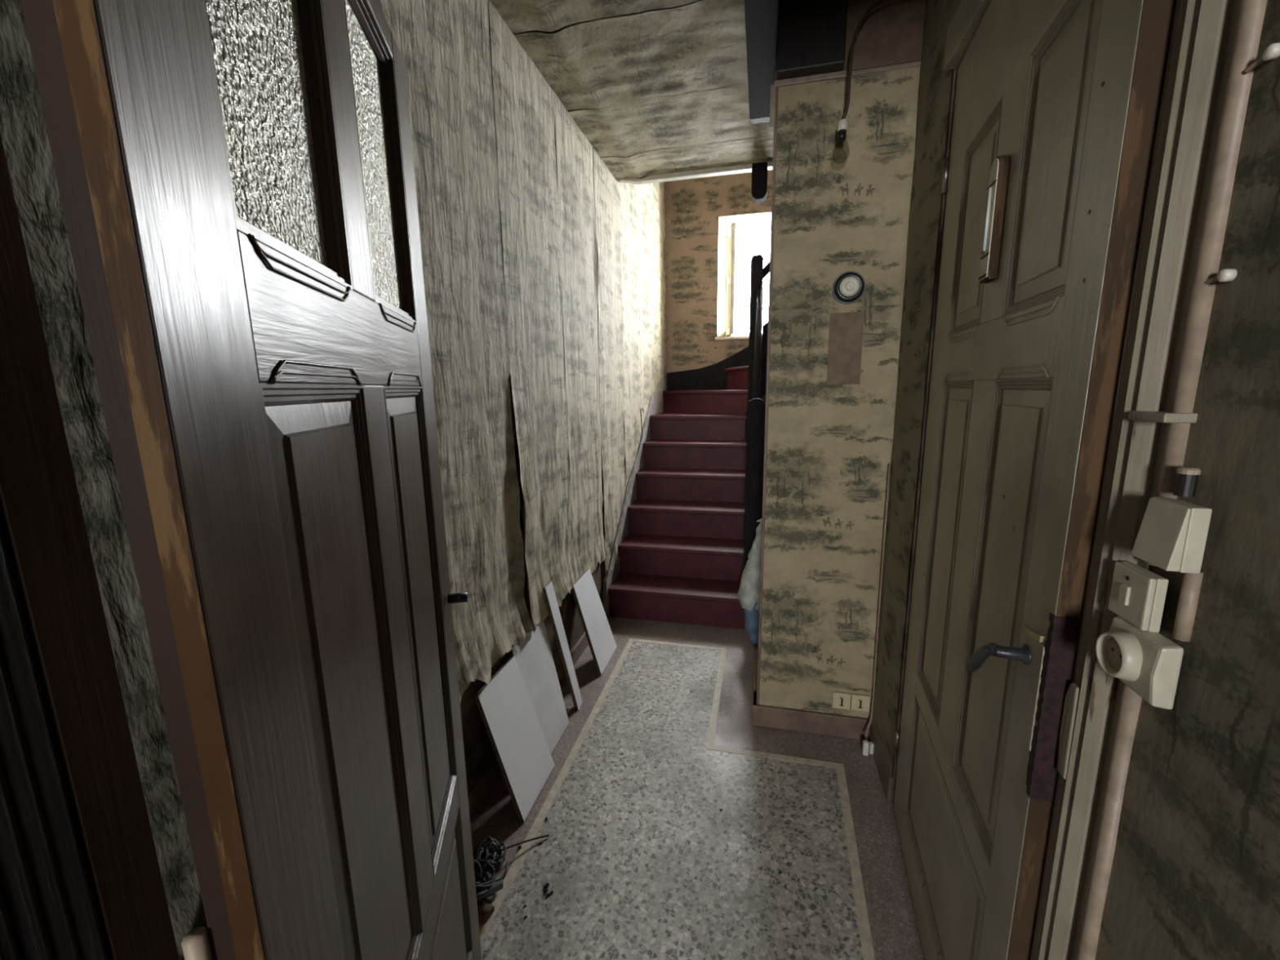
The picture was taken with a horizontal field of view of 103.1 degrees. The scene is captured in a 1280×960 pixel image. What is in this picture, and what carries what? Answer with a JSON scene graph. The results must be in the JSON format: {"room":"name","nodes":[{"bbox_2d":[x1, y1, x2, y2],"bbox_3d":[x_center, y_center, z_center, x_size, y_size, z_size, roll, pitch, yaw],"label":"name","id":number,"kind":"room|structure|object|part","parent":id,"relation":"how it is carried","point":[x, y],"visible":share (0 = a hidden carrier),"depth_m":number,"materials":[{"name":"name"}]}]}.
{"room":"abandoned building interior","nodes":[
{"label":"abandoned building interior","id":0,"kind":"room"},
{"bbox_2d":[0,0,666,959],"bbox_3d":[-0.362,-1.351,2.839,0.268,4.750,5.550,2,11,13],"label":"wall","id":1,"kind":"structure","parent":0,"point":[544,271],"depth_m":1.83,"materials":[{"name":"beige paper"}]},
{"bbox_2d":[607,408,644,571],"bbox_3d":[-0.090,0.006,3.690,0.021,1.010,1.025,2,11,13],"label":"skirting board","id":2,"kind":"object","parent":1,"relation":"attached to","point":[642,408],"visible":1,"depth_m":3.67,"materials":[{"name":"grey wood"}]},
{"bbox_2d":[487,0,773,184],"bbox_3d":[0.654,-1.695,1.425,2.870,0.194,3.430,2,11,13],"label":"ceiling","id":3,"kind":"structure","parent":0,"point":[659,89],"depth_m":2.22,"materials":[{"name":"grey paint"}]},
{"bbox_2d":[470,616,924,959],"bbox_3d":[0.513,1.298,1.477,2.800,0.103,8.200,2,11,13],"label":"floor","id":4,"kind":"structure","parent":0,"point":[640,859],"depth_m":1.73,"materials":[{"name":"grey stone"}]},
{"bbox_2d":[477,902,494,924],"bbox_3d":[-0.475,1.255,1.455,0.084,0.022,0.079,2,11,13],"label":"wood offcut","id":5,"kind":"object","parent":4,"relation":"on","point":[485,910],"visible":0.49,"depth_m":1.47,"materials":[{"name":"brown wood"}]},
{"bbox_2d":[472,835,508,904],"bbox_3d":[-0.478,1.204,1.553,0.169,0.085,0.225,2,11,13],"label":"cord","id":6,"kind":"object","parent":4,"relation":"on","point":[483,860],"visible":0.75,"depth_m":1.57,"materials":[{"name":"grey plastic"}]},
{"bbox_2d":[474,656,555,822],"bbox_3d":[-0.462,0.954,1.908,0.179,0.452,0.302,2,11,13],"label":"board","id":7,"kind":"object","parent":4,"relation":"on","point":[506,709],"visible":1,"depth_m":1.88,"materials":[{"name":"white wood"}]},
{"bbox_2d":[500,834,549,851],"bbox_3d":[-0.380,1.200,1.682,0.164,0.038,0.011,-7,12,-31],"label":"stick","id":8,"kind":"object","parent":4,"relation":"on","point":[547,835],"visible":1,"depth_m":1.69,"materials":[{"name":"brown wood"}]},
{"bbox_2d":[508,622,568,753],"bbox_3d":[-0.423,0.890,2.189,0.154,0.475,0.344,2,11,13],"label":"board","id":9,"kind":"object","parent":4,"relation":"on","point":[534,658],"visible":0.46,"depth_m":2.18,"materials":[{"name":"white wood"}]},
{"bbox_2d":[543,581,582,709],"bbox_3d":[-0.362,0.784,2.405,0.156,0.604,0.078,2,11,13],"label":"board","id":10,"kind":"object","parent":4,"relation":"on","point":[550,598],"visible":1,"depth_m":2.39,"materials":[{"name":"white wood"}]},
{"bbox_2d":[571,568,617,675],"bbox_3d":[-0.254,0.771,2.811,0.167,0.480,0.301,2,11,13],"label":"board","id":11,"kind":"object","parent":4,"relation":"on","point":[602,643],"visible":1,"depth_m":2.79,"materials":[{"name":"white wood"}]},
{"bbox_2d":[518,690,782,919],"bbox_3d":[-0.049,1.158,1.988,0.816,0.006,0.993,-3,11,-11],"label":"crumbs","id":12,"kind":"object","parent":4,"relation":"on","point":[546,885],"visible":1,"depth_m":1.55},
{"bbox_2d":[602,254,769,629],"bbox_3d":[1.045,-0.835,3.880,2.158,3.222,2.292,2,11,13],"label":"staircase","id":13,"kind":"structure","parent":4,"relation":"on","point":[686,535],"depth_m":3.76,"materials":[{"name":"red paint"}]},
{"bbox_3d":[1.262,-1.586,4.865,2.045,1.420,0.034,2,11,13],"label":"wall skirting","id":14,"kind":"part","parent":13,"relation":"part of","materials":[{"name":"black wood"}]},
{"bbox_3d":[0.951,-1.035,4.209,0.120,1.540,0.120,2,11,13],"label":"newel post","id":15,"kind":"part","parent":13,"relation":"part of","materials":[{"name":"black wood"}]},
{"bbox_3d":[0.693,0.224,3.105,0.104,1.426,0.104,2,11,13],"label":"newel post","id":16,"kind":"part","parent":13,"relation":"part of","materials":[{"name":"black wood"}]},
{"bbox_3d":[0.824,-0.922,3.545,0.048,1.016,1.318,2,11,13],"label":"handrail","id":17,"kind":"part","parent":13,"relation":"part of","materials":[{"name":"black wood"}]},
{"bbox_3d":[1.416,-2.035,3.912,0.974,0.881,0.060,2,11,13],"label":"handrail","id":18,"kind":"part","parent":13,"relation":"part of","materials":[{"name":"black wood"}]},
{"bbox_2d":[736,518,761,647],"bbox_3d":[0.679,0.591,2.936,0.226,0.766,0.180,5,12,31],"label":"plastic bag","id":19,"kind":"object","parent":4,"relation":"on","point":[748,594],"visible":0.5,"depth_m":2.89,"materials":[{"name":"white plastic"}]},
{"bbox_2d":[665,169,772,414],"bbox_3d":[1.493,-1.772,5.004,2.870,4.750,0.408,2,11,13],"label":"wall","id":20,"kind":"structure","parent":0,"point":[694,207],"depth_m":4.96,"materials":[{"name":"paper"}]},
{"bbox_2d":[715,212,771,339],"bbox_3d":[1.211,-1.962,4.985,0.900,1.133,0.426,2,11,13],"label":"window","id":21,"kind":"structure","parent":20,"relation":"in","point":[728,226],"depth_m":4.99,"materials":[{"name":"paint"}]},
{"bbox_3d":[0.885,-2.424,4.942,0.040,0.050,0.270,0,10,2],"label":"rail","id":22,"kind":"part","parent":21,"relation":"part of","materials":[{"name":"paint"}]},
{"bbox_3d":[0.898,-1.484,5.113,0.040,0.060,0.270,0,10,2],"label":"rail","id":23,"kind":"part","parent":21,"relation":"part of","materials":[{"name":"paint"}]},
{"bbox_3d":[0.891,-1.956,5.027,0.004,0.920,0.280,0,10,2],"label":"pane","id":24,"kind":"part","parent":21,"relation":"part of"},
{"bbox_3d":[1.220,-1.419,5.087,0.900,0.028,0.360,2,11,13],"label":"sill","id":25,"kind":"part","parent":21,"relation":"part of","materials":[{"name":"paint"}]},
{"bbox_2d":[751,0,925,740],"bbox_3d":[0.882,-0.356,2.190,0.700,2.990,0.518,2,11,13],"label":"wall","id":26,"kind":"structure","parent":0,"point":[832,366],"depth_m":1.95,"materials":[{"name":"beige paper"}]},
{"bbox_3d":[0.485,-1.359,1.856,0.020,0.135,0.042,2,11,13],"label":"corner trim","id":27,"kind":"part","parent":26,"relation":"part of","materials":[{"name":"brown wood"}]},
{"bbox_2d":[744,0,848,204],"bbox_3d":[0.567,-1.582,1.898,0.339,0.265,2.655,2,11,13],"label":"trim","id":28,"kind":"structure","parent":26,"relation":"attached to","point":[785,39],"depth_m":1.74,"materials":[{"name":"black wood"}]},
{"bbox_3d":[0.607,-1.419,1.799,0.256,0.020,0.014,2,11,13],"label":"picture rail","id":29,"kind":"part","parent":26,"relation":"part of","materials":[{"name":"brown wood"}]},
{"bbox_2d":[831,271,865,304],"bbox_3d":[0.771,-0.711,1.871,0.116,0.116,0.038,2,11,13],"label":"bell push","id":30,"kind":"object","parent":26,"relation":"attached to","point":[849,286],"visible":1,"depth_m":1.86,"materials":[{"name":"grey plastic"}]},
{"bbox_2d":[831,691,870,711],"bbox_3d":[0.896,0.943,2.160,0.148,0.072,0.015,2,11,13],"label":"tiles","id":31,"kind":"structure","parent":26,"relation":"attached to","point":[858,702],"depth_m":2.15,"materials":[{"name":"beige ceramic"}]},
{"bbox_2d":[831,691,851,709],"bbox_3d":[0.860,0.941,2.169,0.073,0.072,0.014,2,11,13],"label":"outlet","id":32,"kind":"object","parent":31,"relation":"attached to","point":[842,700],"depth_m":2.16,"materials":[{"name":"beige plastic"}]},
{"bbox_2d":[850,693,870,711],"bbox_3d":[0.933,0.944,2.152,0.073,0.072,0.014,2,11,13],"label":"outlet","id":33,"kind":"object","parent":31,"relation":"attached to","point":[859,702],"depth_m":2.15,"materials":[{"name":"beige plastic"}]},
{"bbox_3d":[0.843,-1.413,1.746,0.228,0.014,0.010,2,11,13],"label":"picture rail","id":34,"kind":"part","parent":26,"relation":"part of","materials":[{"name":"brown wood"}]},
{"bbox_2d":[868,0,1279,959],"bbox_3d":[0.800,-0.112,0.833,0.227,3.000,2.400,2,11,13],"label":"wall","id":35,"kind":"structure","parent":0,"point":[1195,873],"depth_m":0.55,"materials":[{"name":"brown paint"}]},
{"bbox_2d":[833,0,889,164],"bbox_3d":[0.799,-1.335,1.682,0.284,0.500,0.056,2,11,13],"label":"cable","id":36,"kind":"object","parent":35,"relation":"hanging from","point":[842,124],"visible":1,"depth_m":1.70,"materials":[{"name":"black plastic"}]},
{"bbox_3d":[0.812,-1.403,1.682,0.263,0.368,0.022,1,10,9],"label":"cord","id":37,"kind":"part","parent":36,"relation":"part of","materials":[{"name":"black rubber"}]},
{"bbox_2d":[862,463,890,755],"bbox_3d":[0.939,0.533,2.013,0.050,1.197,0.094,2,11,13],"label":"lead","id":38,"kind":"object","parent":35,"relation":"attached to","point":[865,749],"visible":0.91,"depth_m":2.06,"materials":[{"name":"white plastic"}]},
{"bbox_2d":[893,0,1176,959],"bbox_3d":[0.739,0.101,1.182,0.094,2.345,0.960,3,11,18],"label":"door","id":39,"kind":"structure","parent":35,"relation":"in","point":[1015,460],"depth_m":0.90,"materials":[{"name":"grey paint"}]},
{"bbox_3d":[0.771,1.198,1.339,0.035,0.130,0.675,3,11,18],"label":"rail","id":40,"kind":"part","parent":39,"relation":"part of","materials":[{"name":"grey paint"}]},
{"bbox_3d":[0.756,0.928,1.294,0.013,0.418,0.675,3,11,18],"label":"moulding","id":41,"kind":"part","parent":39,"relation":"part of","materials":[{"name":"grey paint"}]},
{"bbox_3d":[0.809,0.183,1.353,0.013,0.880,0.270,3,11,18],"label":"moulding","id":42,"kind":"part","parent":39,"relation":"part of","materials":[{"name":"grey paint"}]},
{"bbox_3d":[0.766,0.928,1.290,0.025,0.394,0.651,3,11,18],"label":"panel","id":43,"kind":"part","parent":39,"relation":"part of","materials":[{"name":"grey paint"}]},
{"bbox_3d":[0.819,0.183,1.350,0.025,0.856,0.246,3,11,18],"label":"panel","id":44,"kind":"part","parent":39,"relation":"part of","materials":[{"name":"grey paint"}]},
{"bbox_3d":[0.763,0.687,1.246,0.035,0.072,0.675,3,11,18],"label":"rail","id":45,"kind":"part","parent":39,"relation":"part of","materials":[{"name":"grey paint"}]},
{"bbox_3d":[0.798,-0.592,1.212,0.013,0.455,0.270,3,11,18],"label":"moulding","id":46,"kind":"part","parent":39,"relation":"part of","materials":[{"name":"grey paint"}]},
{"bbox_3d":[0.808,-0.591,1.209,0.025,0.431,0.246,3,11,18],"label":"panel","id":47,"kind":"part","parent":39,"relation":"part of","materials":[{"name":"grey paint"}]},
{"bbox_2d":[978,155,1008,284],"bbox_3d":[0.716,-0.528,1.032,0.024,0.236,0.052,3,11,18],"label":"thermometer","id":48,"kind":"object","parent":39,"relation":"attached to","point":[997,188],"visible":1,"depth_m":1.02,"materials":[{"name":"beige plastic"}]},
{"bbox_3d":[0.711,-0.528,1.034,0.003,0.227,0.046,3,11,18],"label":"scale plate","id":49,"kind":"part","parent":48,"relation":"part of","materials":[{"name":"white metal"}]},
{"bbox_3d":[0.611,0.312,0.876,0.057,0.118,0.138,3,11,18],"label":"handle","id":50,"kind":"part","parent":39,"relation":"part of","materials":[{"name":"black metal"}]},
{"bbox_3d":[0.683,0.254,0.973,0.013,0.880,0.265,3,11,18],"label":"moulding","id":51,"kind":"part","parent":39,"relation":"part of","materials":[{"name":"grey paint"}]},
{"bbox_3d":[0.750,-0.273,1.071,0.035,0.120,0.675,3,11,18],"label":"rail","id":52,"kind":"part","parent":39,"relation":"part of","materials":[{"name":"grey paint"}]},
{"bbox_3d":[0.692,0.255,0.970,0.025,0.856,0.241,3,11,18],"label":"panel","id":53,"kind":"part","parent":39,"relation":"part of","materials":[{"name":"grey paint"}]},
{"bbox_3d":[0.741,-0.912,0.954,0.035,0.270,0.675,3,11,18],"label":"rail","id":54,"kind":"part","parent":39,"relation":"part of","materials":[{"name":"grey paint"}]},
{"bbox_3d":[0.618,0.328,0.811,0.004,0.175,0.083,3,11,18],"label":"lock plate","id":55,"kind":"part","parent":39,"relation":"part of","materials":[{"name":"grey paint"}]},
{"bbox_3d":[0.672,-0.520,0.831,0.013,0.455,0.265,3,11,18],"label":"moulding","id":56,"kind":"part","parent":39,"relation":"part of","materials":[{"name":"grey paint"}]},
{"bbox_3d":[0.682,-0.520,0.828,0.025,0.431,0.241,3,11,18],"label":"panel","id":57,"kind":"part","parent":39,"relation":"part of","materials":[{"name":"grey paint"}]},
{"bbox_2d":[943,0,1241,959],"bbox_3d":[0.762,0.058,1.128,0.086,2.460,1.033,2,11,13],"label":"trim","id":58,"kind":"structure","parent":35,"relation":"attached to","point":[1203,33],"depth_m":0.63,"materials":[{"name":"paint"}]},
{"bbox_3d":[0.624,0.362,0.737,0.012,0.145,0.024,2,11,13],"label":"strike plate","id":59,"kind":"part","parent":58,"relation":"part of","materials":[{"name":"paint"}]},
{"bbox_2d":[1108,561,1168,632],"bbox_3d":[0.606,0.141,0.623,0.022,0.066,0.063,2,11,13],"label":"switch","id":60,"kind":"object","parent":35,"relation":"attached to","point":[1137,593],"visible":1,"depth_m":0.61,"materials":[{"name":"beige plastic"}]},
{"bbox_2d":[1095,616,1183,709],"bbox_3d":[0.591,0.215,0.611,0.041,0.076,0.084,2,11,13],"label":"power socket","id":61,"kind":"object","parent":35,"relation":"attached to","point":[1148,663],"visible":1,"depth_m":0.59,"materials":[{"name":"beige plastic"}]},
{"bbox_2d":[1095,630,1142,681],"bbox_3d":[0.584,0.213,0.619,0.023,0.062,0.062,2,11,13],"label":"outlet","id":62,"kind":"object","parent":61,"relation":"attached to","point":[1119,653],"depth_m":0.61,"materials":[{"name":"beige plastic"}]},
{"bbox_2d":[1075,0,1267,959],"bbox_3d":[0.613,-0.088,0.573,0.038,2.650,0.108,2,11,13],"label":"conduit","id":63,"kind":"object","parent":35,"relation":"attached to","point":[1251,13],"visible":0.91,"depth_m":0.57,"materials":[{"name":"paint"}]},
{"bbox_2d":[1131,497,1212,573],"bbox_3d":[0.591,0.060,0.568,0.030,0.072,0.058,2,11,13],"label":"junction box","id":64,"kind":"object","parent":35,"relation":"attached to","point":[1172,535],"visible":1,"depth_m":0.55,"materials":[{"name":"beige plastic"}]},
{"bbox_2d":[1173,466,1200,497],"bbox_3d":[0.611,0.002,0.568,0.019,0.032,0.018,2,11,13],"label":"pipe stub","id":65,"kind":"object","parent":35,"relation":"attached to","point":[1187,477],"visible":1,"depth_m":0.56,"materials":[{"name":"black metal"}]},
{"bbox_2d":[1203,268,1237,284],"bbox_3d":[0.616,-0.216,0.541,0.010,0.013,0.029,2,11,13],"label":"clip","id":66,"kind":"object","parent":35,"relation":"attached to","point":[1228,274],"visible":1,"depth_m":0.53,"materials":[{"name":"white plastic"}]},
{"bbox_2d":[1244,42,1279,72],"bbox_3d":[0.612,-0.414,0.498,0.010,0.013,0.029,2,11,13],"label":"clip","id":67,"kind":"object","parent":35,"relation":"attached to","point":[1272,51],"visible":1,"depth_m":0.49,"materials":[{"name":"white plastic"}]},
{"bbox_3d":[-0.206,0.033,0.113,1.950,3.000,0.270,2,11,13],"label":"wall","id":68,"kind":"structure","parent":0,"visible":0},
{"bbox_2d":[0,133,179,959],"bbox_3d":[-0.401,0.367,0.245,0.048,2.200,0.296,2,11,13],"label":"trim","id":69,"kind":"structure","parent":68,"relation":"attached to","point":[81,877],"depth_m":0.31,"materials":[{"name":"paint"}]},
{"bbox_2d":[20,0,480,959],"bbox_3d":[-0.394,0.299,0.796,0.140,2.120,0.869,-3,11,-11],"label":"door","id":70,"kind":"structure","parent":68,"relation":"in","point":[236,180],"depth_m":0.46,"materials":[{"name":"brown paint"}]},
{"bbox_3d":[-0.368,-0.444,0.482,0.004,0.431,0.236,-3,11,-11],"label":"glass pane","id":71,"kind":"part","parent":70,"relation":"part of","materials":[{"name":"clear glass"}]},
{"bbox_3d":[-0.357,-0.445,0.484,0.021,0.455,0.260,-3,11,-11],"label":"moulding","id":72,"kind":"part","parent":70,"relation":"part of","materials":[{"name":"brown paint"}]},
{"bbox_3d":[-0.392,-0.192,0.702,0.034,0.120,0.608,-3,11,-11],"label":"rail","id":73,"kind":"part","parent":70,"relation":"part of","materials":[{"name":"brown paint"}]},
{"bbox_3d":[-0.352,0.330,0.624,0.024,0.856,0.236,-3,11,-11],"label":"panel","id":74,"kind":"part","parent":70,"relation":"part of","materials":[{"name":"brown paint"}]},
{"bbox_3d":[-0.342,0.330,0.626,0.013,0.880,0.260,-3,11,-11],"label":"moulding","id":75,"kind":"part","parent":70,"relation":"part of","materials":[{"name":"brown paint"}]},
{"bbox_3d":[-0.435,-0.505,0.819,0.004,0.431,0.234,-3,11,-11],"label":"glass pane","id":76,"kind":"part","parent":70,"relation":"part of","materials":[{"name":"clear glass"}]},
{"bbox_3d":[-0.400,-0.721,0.606,0.034,0.045,0.608,-3,11,-11],"label":"rail","id":77,"kind":"part","parent":70,"relation":"part of","materials":[{"name":"brown paint"}]},
{"bbox_3d":[-0.423,-0.505,0.821,0.021,0.455,0.258,-3,11,-11],"label":"moulding","id":78,"kind":"part","parent":70,"relation":"part of","materials":[{"name":"brown paint"}]},
{"bbox_3d":[-0.418,0.270,0.961,0.024,0.856,0.234,-3,11,-11],"label":"panel","id":79,"kind":"part","parent":70,"relation":"part of","materials":[{"name":"brown paint"}]},
{"bbox_3d":[-0.408,0.269,0.963,0.013,0.880,0.258,-3,11,-11],"label":"moulding","id":80,"kind":"part","parent":70,"relation":"part of","materials":[{"name":"brown paint"}]},
{"bbox_3d":[-0.379,0.768,0.877,0.034,0.072,0.608,-3,11,-11],"label":"rail","id":81,"kind":"part","parent":70,"relation":"part of","materials":[{"name":"brown paint"}]},
{"bbox_3d":[-0.375,1.009,0.921,0.024,0.394,0.584,-3,11,-11],"label":"panel","id":82,"kind":"part","parent":70,"relation":"part of","materials":[{"name":"brown paint"}]},
{"bbox_3d":[-0.365,1.009,0.923,0.013,0.418,0.608,-3,11,-11],"label":"moulding","id":83,"kind":"part","parent":70,"relation":"part of","materials":[{"name":"brown paint"}]}
]}

